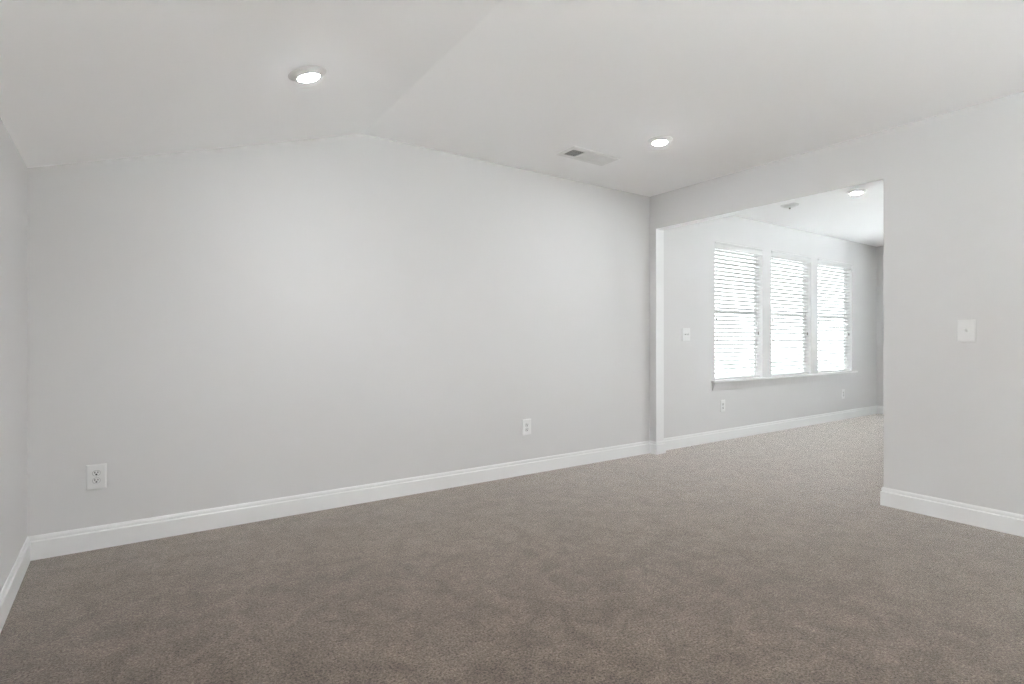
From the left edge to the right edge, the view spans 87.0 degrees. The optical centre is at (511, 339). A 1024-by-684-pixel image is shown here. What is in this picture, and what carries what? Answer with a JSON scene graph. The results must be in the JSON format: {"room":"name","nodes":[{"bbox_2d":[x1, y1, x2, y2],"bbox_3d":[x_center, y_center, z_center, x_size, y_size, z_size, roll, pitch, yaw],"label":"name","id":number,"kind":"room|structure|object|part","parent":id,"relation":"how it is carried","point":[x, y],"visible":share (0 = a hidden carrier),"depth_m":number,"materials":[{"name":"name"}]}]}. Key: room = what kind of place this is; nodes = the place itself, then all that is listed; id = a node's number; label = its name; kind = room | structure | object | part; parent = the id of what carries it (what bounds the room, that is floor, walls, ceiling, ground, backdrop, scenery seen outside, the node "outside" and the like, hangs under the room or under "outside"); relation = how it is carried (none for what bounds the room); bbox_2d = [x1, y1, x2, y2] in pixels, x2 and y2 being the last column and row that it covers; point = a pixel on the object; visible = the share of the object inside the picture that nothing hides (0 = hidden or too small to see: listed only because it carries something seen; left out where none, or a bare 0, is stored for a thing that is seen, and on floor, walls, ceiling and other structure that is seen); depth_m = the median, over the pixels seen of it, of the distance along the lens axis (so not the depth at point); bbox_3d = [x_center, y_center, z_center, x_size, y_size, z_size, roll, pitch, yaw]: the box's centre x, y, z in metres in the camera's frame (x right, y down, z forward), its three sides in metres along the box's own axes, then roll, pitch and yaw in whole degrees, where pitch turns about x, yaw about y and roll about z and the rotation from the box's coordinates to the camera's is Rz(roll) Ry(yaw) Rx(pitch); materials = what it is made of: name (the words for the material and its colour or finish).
{"room":"empty living room","nodes":[
{"label":"empty living room","id":0,"kind":"room"},
{"bbox_2d":[0,118,26,591],"bbox_3d":[-0.799,0.107,0.265,0.140,2.307,6.545,0,0,-36],"label":"wall","id":1,"kind":"structure","parent":0,"point":[13,170],"depth_m":2.56,"materials":[{"name":"white paint"}]},
{"bbox_2d":[0,537,30,632],"bbox_3d":[-0.736,1.144,0.309,0.014,0.132,6.541,0,0,-36],"label":"baseboard","id":2,"kind":"structure","parent":1,"relation":"attached to","point":[8,593],"depth_m":2.51,"materials":[{"name":"white wood"}]},
{"bbox_2d":[27,134,876,536],"bbox_3d":[1.660,-0.162,5.976,10.817,2.843,0.120,0,0,-34],"label":"wall","id":3,"kind":"structure","parent":0,"point":[211,328],"depth_m":3.95,"materials":[{"name":"white paint"}]},
{"bbox_2d":[86,463,106,489],"bbox_3d":[-2.406,0.792,3.121,0.096,0.144,0.010,0,0,-34],"label":"power outlet","id":4,"kind":"object","parent":3,"relation":"attached to","point":[96,474],"visible":1,"depth_m":3.12,"materials":[{"name":"white plastic"}]},
{"bbox_2d":[93,478,99,482],"bbox_3d":[-2.404,0.814,3.118,0.034,0.028,0.004,0,0,-34],"label":"socket","id":5,"kind":"object","parent":4,"relation":"attached to","point":[95,480],"depth_m":3.12,"materials":[{"name":"white plastic"}]},
{"bbox_2d":[93,471,99,475],"bbox_3d":[-2.404,0.770,3.118,0.034,0.028,0.004,0,0,-34],"label":"socket","id":6,"kind":"object","parent":4,"relation":"attached to","point":[95,473],"depth_m":3.12,"materials":[{"name":"white plastic"}]},
{"bbox_2d":[28,441,649,560],"bbox_3d":[-0.587,1.144,4.360,5.002,0.132,0.014,0,0,-34],"label":"baseboard","id":7,"kind":"structure","parent":3,"relation":"attached to","point":[48,545],"depth_m":3.72,"materials":[{"name":"white wood"}]},
{"bbox_2d":[522,419,530,435],"bbox_3d":[0.134,0.786,4.855,0.096,0.144,0.010,0,0,-34],"label":"power outlet","id":8,"kind":"object","parent":3,"relation":"attached to","point":[526,423],"visible":1,"depth_m":4.85,"materials":[{"name":"white plastic"}]},
{"bbox_2d":[682,328,689,340],"bbox_3d":[1.981,-0.060,6.107,0.140,0.146,0.026,0,0,-34],"label":"light switch","id":9,"kind":"object","parent":3,"relation":"attached to","point":[685,331],"visible":1,"depth_m":6.11,"materials":[{"name":"white plastic"}]},
{"bbox_2d":[720,400,724,411],"bbox_3d":[2.544,0.796,6.502,0.096,0.144,0.010,0,0,-34],"label":"power outlet","id":10,"kind":"object","parent":3,"relation":"attached to","point":[722,402],"visible":1,"depth_m":6.49,"materials":[{"name":"white plastic"}]},
{"bbox_2d":[715,255,756,379],"bbox_3d":[2.779,-0.349,6.781,1.006,1.662,0.040,0,0,-34],"label":"window","id":11,"kind":"structure","parent":3,"relation":"in","point":[755,319],"depth_m":7.04,"materials":[{"name":"white plastic"}]},
{"bbox_3d":[2.785,0.052,6.771,0.990,0.843,0.014,0,0,-34],"label":"sash","id":12,"kind":"part","parent":11,"relation":"part of","materials":[{"name":"white plastic"}]},
{"bbox_2d":[715,241,762,378],"bbox_3d":[2.813,-0.352,6.731,0.996,1.648,0.078,0,0,-34],"label":"window blind","id":13,"kind":"object","parent":11,"relation":"attached to","point":[722,246],"visible":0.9,"depth_m":6.75,"materials":[{"name":"white plastic"}]},
{"bbox_3d":[2.806,-0.334,6.741,0.002,1.572,0.055,0,0,-34],"label":"ladder cord","id":14,"kind":"part","parent":13,"relation":"part of","materials":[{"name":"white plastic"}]},
{"bbox_3d":[2.806,0.462,6.741,0.984,0.020,0.050,0,0,-34],"label":"rail","id":15,"kind":"part","parent":13,"relation":"part of","materials":[{"name":"white plastic"}]},
{"bbox_3d":[3.179,-0.599,6.954,0.002,0.987,0.002,0,0,-34],"label":"pull cord","id":16,"kind":"part","parent":13,"relation":"part of","materials":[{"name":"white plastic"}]},
{"bbox_3d":[2.776,-0.750,6.785,0.990,0.843,0.016,0,0,-34],"label":"sash","id":17,"kind":"part","parent":11,"relation":"part of","materials":[{"name":"white plastic"}]},
{"bbox_2d":[664,406,876,449],"bbox_3d":[3.790,1.144,7.350,5.350,0.132,0.014,0,0,-34],"label":"baseboard","id":18,"kind":"structure","parent":3,"relation":"attached to","point":[682,441],"depth_m":6.94,"materials":[{"name":"white wood"}]},
{"bbox_2d":[711,371,857,390],"bbox_3d":[3.870,0.553,7.392,3.606,0.094,0.036,0,0,-34],"label":"trim","id":19,"kind":"structure","parent":3,"relation":"attached to","point":[803,379],"depth_m":7.17,"materials":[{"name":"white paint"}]},
{"bbox_2d":[771,262,805,375],"bbox_3d":[3.783,-0.349,7.467,1.020,1.662,0.040,0,0,-34],"label":"window","id":20,"kind":"structure","parent":3,"relation":"in","point":[804,345],"depth_m":7.74,"materials":[{"name":"white plastic"}]},
{"bbox_3d":[3.780,-0.750,7.471,1.004,0.843,0.016,0,0,-34],"label":"sash","id":21,"kind":"part","parent":20,"relation":"part of","materials":[{"name":"white plastic"}]},
{"bbox_3d":[3.789,0.052,7.457,1.004,0.843,0.014,0,0,-34],"label":"sash","id":22,"kind":"part","parent":20,"relation":"part of","materials":[{"name":"white plastic"}]},
{"bbox_2d":[771,251,810,375],"bbox_3d":[3.817,-0.352,7.417,1.010,1.648,0.078,0,0,-34],"label":"window blind","id":23,"kind":"object","parent":20,"relation":"attached to","point":[774,254],"visible":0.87,"depth_m":7.40,"materials":[{"name":"white plastic"}]},
{"bbox_3d":[3.451,-0.683,7.140,0.002,0.817,0.002,0,0,-34],"label":"pull cord","id":24,"kind":"part","parent":23,"relation":"part of","materials":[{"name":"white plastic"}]},
{"bbox_3d":[3.810,0.462,7.427,0.998,0.020,0.050,0,0,-34],"label":"rail","id":25,"kind":"part","parent":23,"relation":"part of","materials":[{"name":"white plastic"}]},
{"bbox_3d":[3.810,-0.334,7.427,0.002,1.572,0.055,0,0,-34],"label":"ladder cord","id":26,"kind":"part","parent":23,"relation":"part of","materials":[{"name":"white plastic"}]},
{"bbox_2d":[818,271,846,372],"bbox_3d":[4.797,-0.349,8.160,1.049,1.662,0.040,0,0,-34],"label":"window","id":27,"kind":"structure","parent":3,"relation":"in","point":[845,351],"depth_m":8.44,"materials":[{"name":"white plastic"}]},
{"bbox_3d":[4.795,-0.750,8.163,1.033,0.843,0.016,0,0,-34],"label":"sash","id":28,"kind":"part","parent":27,"relation":"part of","materials":[{"name":"white plastic"}]},
{"bbox_3d":[4.804,0.052,8.150,1.033,0.843,0.014,0,0,-34],"label":"sash","id":29,"kind":"part","parent":27,"relation":"part of","materials":[{"name":"white plastic"}]},
{"bbox_2d":[818,259,851,371],"bbox_3d":[4.831,-0.352,8.110,1.039,1.648,0.078,0,0,-34],"label":"window blind","id":30,"kind":"object","parent":27,"relation":"attached to","point":[825,263],"visible":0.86,"depth_m":8.13,"materials":[{"name":"white plastic"}]},
{"bbox_3d":[4.825,-0.334,8.120,0.002,1.572,0.055,0,0,-34],"label":"ladder cord","id":31,"kind":"part","parent":30,"relation":"part of","materials":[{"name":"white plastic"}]},
{"bbox_3d":[4.825,0.462,8.120,1.027,0.020,0.050,0,0,-34],"label":"rail","id":32,"kind":"part","parent":30,"relation":"part of","materials":[{"name":"white plastic"}]},
{"bbox_2d":[842,389,844,398],"bbox_3d":[5.048,0.824,8.212,0.096,0.144,0.010,0,0,-34],"label":"power outlet","id":33,"kind":"object","parent":3,"relation":"attached to","point":[843,390],"visible":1,"depth_m":8.21,"materials":[{"name":"white plastic"}]},
{"bbox_2d":[0,414,1023,683],"bbox_3d":[3.472,1.270,3.182,10.977,0.120,6.939,0,0,-34],"label":"floor","id":34,"kind":"structure","parent":0,"point":[776,557],"depth_m":2.61,"materials":[{"name":"beige carpet"}]},
{"bbox_2d":[0,0,1023,246],"bbox_3d":[3.538,-1.295,3.227,10.817,0.795,6.939,0,0,-34],"label":"ceiling","id":35,"kind":"structure","parent":0,"point":[735,85],"depth_m":2.85,"materials":[{"name":"white paint"}]},
{"bbox_2d":[288,66,326,81],"bbox_3d":[-1.016,-1.318,2.679,0.188,0.064,0.180,0,0,45],"label":"recessed light","id":36,"kind":"object","parent":35,"relation":"in","point":[309,73],"visible":1,"depth_m":2.64,"materials":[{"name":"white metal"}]},
{"bbox_2d":[556,146,619,165],"bbox_3d":[0.638,-1.529,4.500,0.510,0.009,0.224,0,0,-34],"label":"ceiling vent","id":37,"kind":"object","parent":35,"relation":"in","point":[576,153],"visible":1,"depth_m":4.48,"materials":[{"name":"white metal"}]},
{"bbox_2d":[647,136,672,145],"bbox_3d":[1.137,-1.519,4.143,0.188,0.027,0.188,0,0,-34],"label":"recessed light","id":38,"kind":"object","parent":35,"relation":"in","point":[659,140],"visible":1,"depth_m":4.10,"materials":[{"name":"white plastic"}]},
{"bbox_2d":[780,203,798,208],"bbox_3d":[3.148,-1.508,6.110,0.190,0.050,0.190,0,0,-34],"label":"smoke detector","id":39,"kind":"object","parent":35,"relation":"attached to","point":[790,205],"visible":0.94,"depth_m":6.07,"materials":[{"name":"white plastic"}]},
{"bbox_2d":[846,189,866,194],"bbox_3d":[3.552,-1.519,5.562,0.188,0.027,0.188,0,0,-34],"label":"recessed light","id":40,"kind":"object","parent":35,"relation":"in","point":[856,191],"visible":1,"depth_m":5.52,"materials":[{"name":"white plastic"}]},
{"bbox_2d":[650,91,1023,514],"bbox_3d":[3.369,-0.162,3.112,0.125,2.843,6.539,0,0,-34],"label":"wall","id":41,"kind":"structure","parent":0,"point":[953,181],"depth_m":3.69,"materials":[{"name":"white paint"}]},
{"bbox_2d":[650,441,665,454],"bbox_3d":[1.556,1.144,5.768,0.154,0.132,0.100,0,0,-34],"label":"baseboard","id":42,"kind":"object","parent":41,"relation":"attached to","point":[659,447],"visible":0.94,"depth_m":5.72,"materials":[{"name":"white wood"}]},
{"bbox_2d":[880,487,1023,536],"bbox_3d":[3.989,1.144,2.205,0.154,0.132,4.342,0,0,-34],"label":"baseboard","id":43,"kind":"structure","parent":41,"relation":"attached to","point":[983,517],"depth_m":3.59,"materials":[{"name":"white wood"}]},
{"bbox_2d":[957,319,975,341],"bbox_3d":[2.984,-0.061,3.543,0.026,0.146,0.096,0,0,-34],"label":"light switch","id":44,"kind":"object","parent":41,"relation":"attached to","point":[966,329],"visible":1,"depth_m":3.54,"materials":[{"name":"white plastic"}]},
{"bbox_2d":[877,246,883,405],"bbox_3d":[7.888,-0.162,6.198,0.120,2.843,6.539,0,0,-34],"label":"wall","id":45,"kind":"structure","parent":0,"point":[880,249],"depth_m":8.82,"materials":[{"name":"white paint"}]},
{"bbox_2d":[877,406,883,413],"bbox_3d":[7.833,1.144,6.160,0.014,0.132,6.539,0,0,-34],"label":"baseboard","id":46,"kind":"structure","parent":45,"relation":"attached to","point":[880,409],"depth_m":8.80,"materials":[{"name":"white wood"}]},
{"label":"outside","id":47,"kind":"structure","parent":0,"visible":0},
{"bbox_2d":[715,357,843,376],"bbox_3d":[1.309,1.940,6.949,90.000,0.180,90.000,0,0,-34],"label":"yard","id":48,"kind":"structure","parent":47,"point":[840,363],"depth_m":37.58,"materials":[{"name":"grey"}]}
]}

